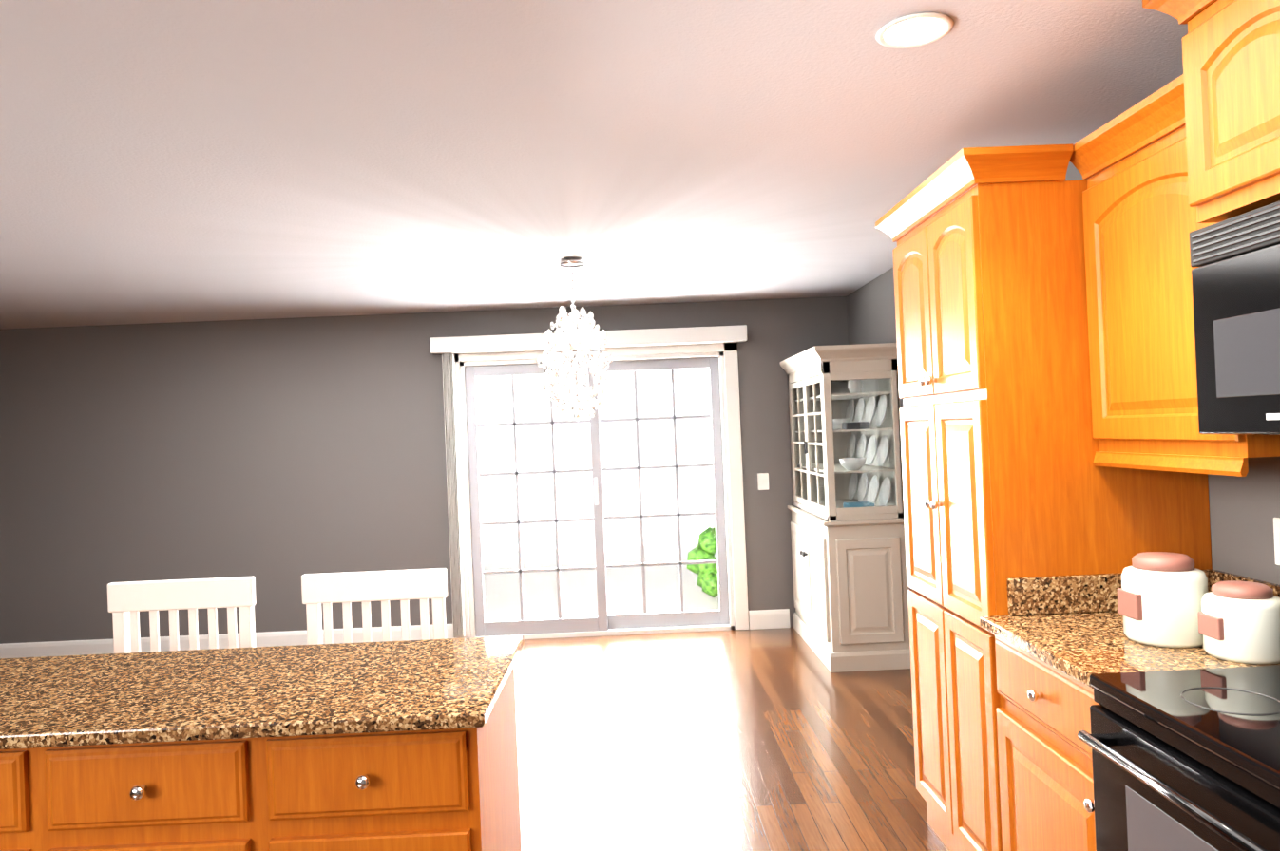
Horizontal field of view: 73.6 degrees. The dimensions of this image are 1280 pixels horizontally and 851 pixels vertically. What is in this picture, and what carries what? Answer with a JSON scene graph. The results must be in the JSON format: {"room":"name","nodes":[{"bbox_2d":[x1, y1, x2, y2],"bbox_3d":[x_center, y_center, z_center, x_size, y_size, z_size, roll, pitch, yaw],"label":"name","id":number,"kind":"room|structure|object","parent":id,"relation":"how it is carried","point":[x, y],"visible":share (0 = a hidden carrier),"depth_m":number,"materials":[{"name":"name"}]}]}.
{"room":"kitchen","nodes":[
{"label":"kitchen","id":0,"kind":"room"},
{"bbox_2d":[0,296,848,644],"bbox_3d":[-2.095,0.403,6.273,7.320,2.400,0.140,-2,0,-1],"label":"wall","id":1,"kind":"structure","parent":0,"point":[277,458],"depth_m":6.20,"materials":[{"name":"grey paint"}]},
{"bbox_2d":[0,624,456,658],"bbox_3d":[-3.518,1.594,6.169,4.375,0.135,0.014,-2,0,-1],"label":"baseboard","id":2,"kind":"structure","parent":1,"relation":"attached to","point":[287,638],"depth_m":6.17,"materials":[{"name":"white wood"}]},
{"bbox_2d":[429,324,747,637],"bbox_3d":[-0.322,0.399,6.147,2.260,2.140,0.114,-2,0,-1],"label":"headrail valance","id":3,"kind":"object","parent":1,"relation":"attached to","point":[447,348],"visible":0.88,"depth_m":6.11,"materials":[{"name":"white wood"}]},
{"bbox_2d":[464,357,729,636],"bbox_3d":[-0.309,0.514,6.278,1.860,1.970,0.115,-2,0,-1],"label":"sliding glass door","id":4,"kind":"structure","parent":1,"relation":"in","point":[603,620],"depth_m":6.26,"materials":[{"name":"grey"}]},
{"bbox_2d":[454,342,748,639],"bbox_3d":[-0.311,0.464,6.285,2.120,2.130,0.161,-2,0,-1],"label":"door frame","id":5,"kind":"structure","parent":1,"relation":"attached to","point":[734,497],"depth_m":6.22,"materials":[{"name":"white wood"}]},
{"bbox_2d":[757,473,768,490],"bbox_3d":[0.898,0.409,6.236,0.080,0.120,0.012,-2,0,-1],"label":"light switch","id":6,"kind":"object","parent":1,"relation":"attached to","point":[763,481],"visible":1,"depth_m":6.23,"materials":[{"name":"white plastic"}]},
{"bbox_2d":[748,609,790,630],"bbox_3d":[0.942,1.410,6.229,0.295,0.135,0.014,-2,0,-1],"label":"baseboard","id":7,"kind":"structure","parent":1,"relation":"attached to","point":[779,619],"depth_m":6.22,"materials":[{"name":"white wood"}]},
{"bbox_2d":[0,0,1187,329],"bbox_3d":[0.034,-0.946,3.090,11.600,0.080,11.100,-2,0,-1],"label":"ceiling","id":8,"kind":"structure","parent":0,"point":[194,160],"depth_m":2.67,"materials":[{"name":"paint"}]},
{"bbox_2d":[536,258,612,421],"bbox_3d":[-0.344,-0.449,4.533,0.399,0.864,0.400,-2,0,-1],"label":"chandelier","id":9,"kind":"object","parent":8,"relation":"hanging from","point":[574,326],"visible":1,"depth_m":4.47,"materials":[{"name":"white glass"}]},
{"bbox_2d":[876,12,954,48],"bbox_3d":[0.649,-0.934,2.027,0.176,0.008,0.176,-2,0,-1],"label":"recessed light","id":10,"kind":"object","parent":8,"relation":"in","point":[914,29],"visible":1,"depth_m":2.02,"materials":[{"name":"white"}]},
{"bbox_2d":[514,627,949,850],"bbox_3d":[0.136,1.516,3.074,11.600,0.050,11.100,-2,0,-1],"label":"floor","id":11,"kind":"structure","parent":0,"point":[783,739],"depth_m":3.95,"materials":[{"name":"brown wood"}]},
{"bbox_2d":[0,747,38,850],"bbox_3d":[-1.694,1.118,2.050,0.910,0.884,0.595,-2,0,-1],"label":"base cabinet","id":12,"kind":"object","parent":11,"relation":"on","point":[18,832],"depth_m":1.77,"materials":[{"name":"brown wood"}]},
{"bbox_2d":[0,635,524,749],"bbox_3d":[-2.073,0.674,2.051,3.508,0.030,0.670,-2,0,-1],"label":"countertop","id":13,"kind":"structure","parent":12,"relation":"on","point":[235,694],"depth_m":1.96,"materials":[{"name":"stone"}]},
{"bbox_2d":[107,576,256,653],"bbox_3d":[-1.551,1.044,2.743,0.494,1.030,0.445,-2,0,-1],"label":"dining chair","id":14,"kind":"object","parent":11,"relation":"on","point":[128,602],"visible":0.35,"depth_m":2.93,"materials":[{"name":"white wood"}]},
{"bbox_2d":[34,667,521,850],"bbox_3d":[-0.784,1.081,2.062,0.912,0.884,0.595,-2,0,-1],"label":"base cabinet","id":15,"kind":"object","parent":11,"relation":"on","point":[451,790],"depth_m":1.77,"materials":[{"name":"brown wood"}]},
{"bbox_2d":[301,568,447,645],"bbox_3d":[-0.891,1.016,2.751,0.494,1.030,0.445,-2,0,-1],"label":"dining chair","id":16,"kind":"object","parent":11,"relation":"on","point":[365,589],"visible":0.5,"depth_m":2.93,"materials":[{"name":"white wood"}]},
{"bbox_2d":[780,343,910,672],"bbox_3d":[1.313,0.490,5.647,0.526,1.935,1.170,-2,0,-1],"label":"china hutch","id":17,"kind":"object","parent":11,"relation":"on","point":[850,589],"visible":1,"depth_m":5.13,"materials":[{"name":"beige wood"}]},
{"bbox_2d":[875,143,1212,850],"bbox_3d":[1.271,0.332,2.782,0.678,2.220,0.846,-2,0,-1],"label":"pantry cabinet","id":18,"kind":"object","parent":11,"relation":"on","point":[1004,478],"visible":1,"depth_m":2.42,"materials":[{"name":"brown wood"}]},
{"bbox_2d":[994,634,1099,850],"bbox_3d":[1.310,0.995,2.118,0.673,0.884,0.587,-2,0,-1],"label":"base cabinet","id":19,"kind":"object","parent":11,"relation":"on","point":[1045,773],"visible":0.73,"depth_m":2.13,"materials":[{"name":"brown wood"}]},
{"bbox_2d":[979,569,1279,688],"bbox_3d":[1.291,0.484,2.121,0.668,0.134,0.585,-2,0,-1],"label":"countertop","id":20,"kind":"structure","parent":19,"relation":"on","point":[1071,626],"depth_m":2.22,"materials":[{"name":"stone"}]},
{"bbox_2d":[1117,552,1208,648],"bbox_3d":[1.273,0.416,2.082,0.183,0.209,0.180,-2,0,-1],"label":"canister","id":21,"kind":"object","parent":20,"relation":"on","point":[1160,595],"visible":0.98,"depth_m":2.02,"materials":[{"name":"white ceramic"}]},
{"bbox_2d":[1197,580,1279,665],"bbox_3d":[1.351,0.435,1.919,0.159,0.163,0.156,-2,0,-1],"label":"canister","id":22,"kind":"object","parent":20,"relation":"on","point":[1238,621],"visible":1,"depth_m":1.87,"materials":[{"name":"white ceramic"}]},
{"bbox_2d":[1077,666,1279,850],"bbox_3d":[1.279,0.848,1.425,0.737,1.170,0.794,-2,0,-1],"label":"range","id":23,"kind":"object","parent":11,"relation":"on","point":[1185,760],"visible":1,"depth_m":1.57,"materials":[{"name":"black metal"}]},
{"bbox_2d":[846,125,1279,590],"bbox_3d":[1.689,0.219,1.973,0.140,2.400,8.840,-2,0,-1],"label":"wall","id":24,"kind":"structure","parent":0,"point":[1244,511],"depth_m":2.34,"materials":[{"name":"grey paint"}]},
{"bbox_2d":[1069,74,1279,477],"bbox_3d":[1.407,-0.341,2.131,0.368,0.895,0.581,-2,0,-1],"label":"upper cabinet","id":25,"kind":"object","parent":24,"relation":"attached to","point":[1140,224],"visible":0.52,"depth_m":2.14,"materials":[{"name":"brown wood"}]},
{"bbox_2d":[1142,0,1279,223],"bbox_3d":[1.357,-0.700,1.435,0.458,0.513,0.922,-2,0,-1],"label":"upper cabinet","id":26,"kind":"object","parent":24,"relation":"attached to","point":[1231,52],"visible":1,"depth_m":1.70,"materials":[{"name":"brown wood"}]},
{"bbox_2d":[1189,200,1279,435],"bbox_3d":[1.376,-0.207,1.432,0.456,0.432,0.802,-2,0,-1],"label":"over-the-range microwave","id":27,"kind":"object","parent":26,"relation":"attached to","point":[1235,277],"visible":1,"depth_m":1.69,"materials":[{"name":"black metal"}]},
{"bbox_2d":[1273,517,1279,565],"bbox_3d":[1.615,0.293,2.102,0.010,0.120,0.150,-2,0,-1],"label":"electrical outlet","id":28,"kind":"object","parent":24,"relation":"attached to","point":[1276,527],"visible":1,"depth_m":2.17,"materials":[{"name":"white plastic"}]},
{"label":"outside","id":29,"kind":"structure","parent":0,"visible":0},
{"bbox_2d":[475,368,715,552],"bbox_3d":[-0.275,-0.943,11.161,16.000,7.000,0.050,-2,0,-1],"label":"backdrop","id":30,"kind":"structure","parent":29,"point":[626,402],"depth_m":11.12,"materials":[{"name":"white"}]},
{"bbox_2d":[482,543,719,621],"bbox_3d":[-3.225,1.701,8.702,9.820,0.048,4.755,-2,0,-1],"label":"ground","id":31,"kind":"structure","parent":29,"point":[576,559],"depth_m":8.39,"materials":[{"name":"white"}]},
{"bbox_2d":[686,527,718,597],"bbox_3d":[0.854,1.168,7.459,0.898,0.670,0.490,-2,0,-1],"label":"bush","id":32,"kind":"object","parent":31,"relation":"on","point":[707,550],"depth_m":7.37,"materials":[{"name":"green plant"}]}
]}

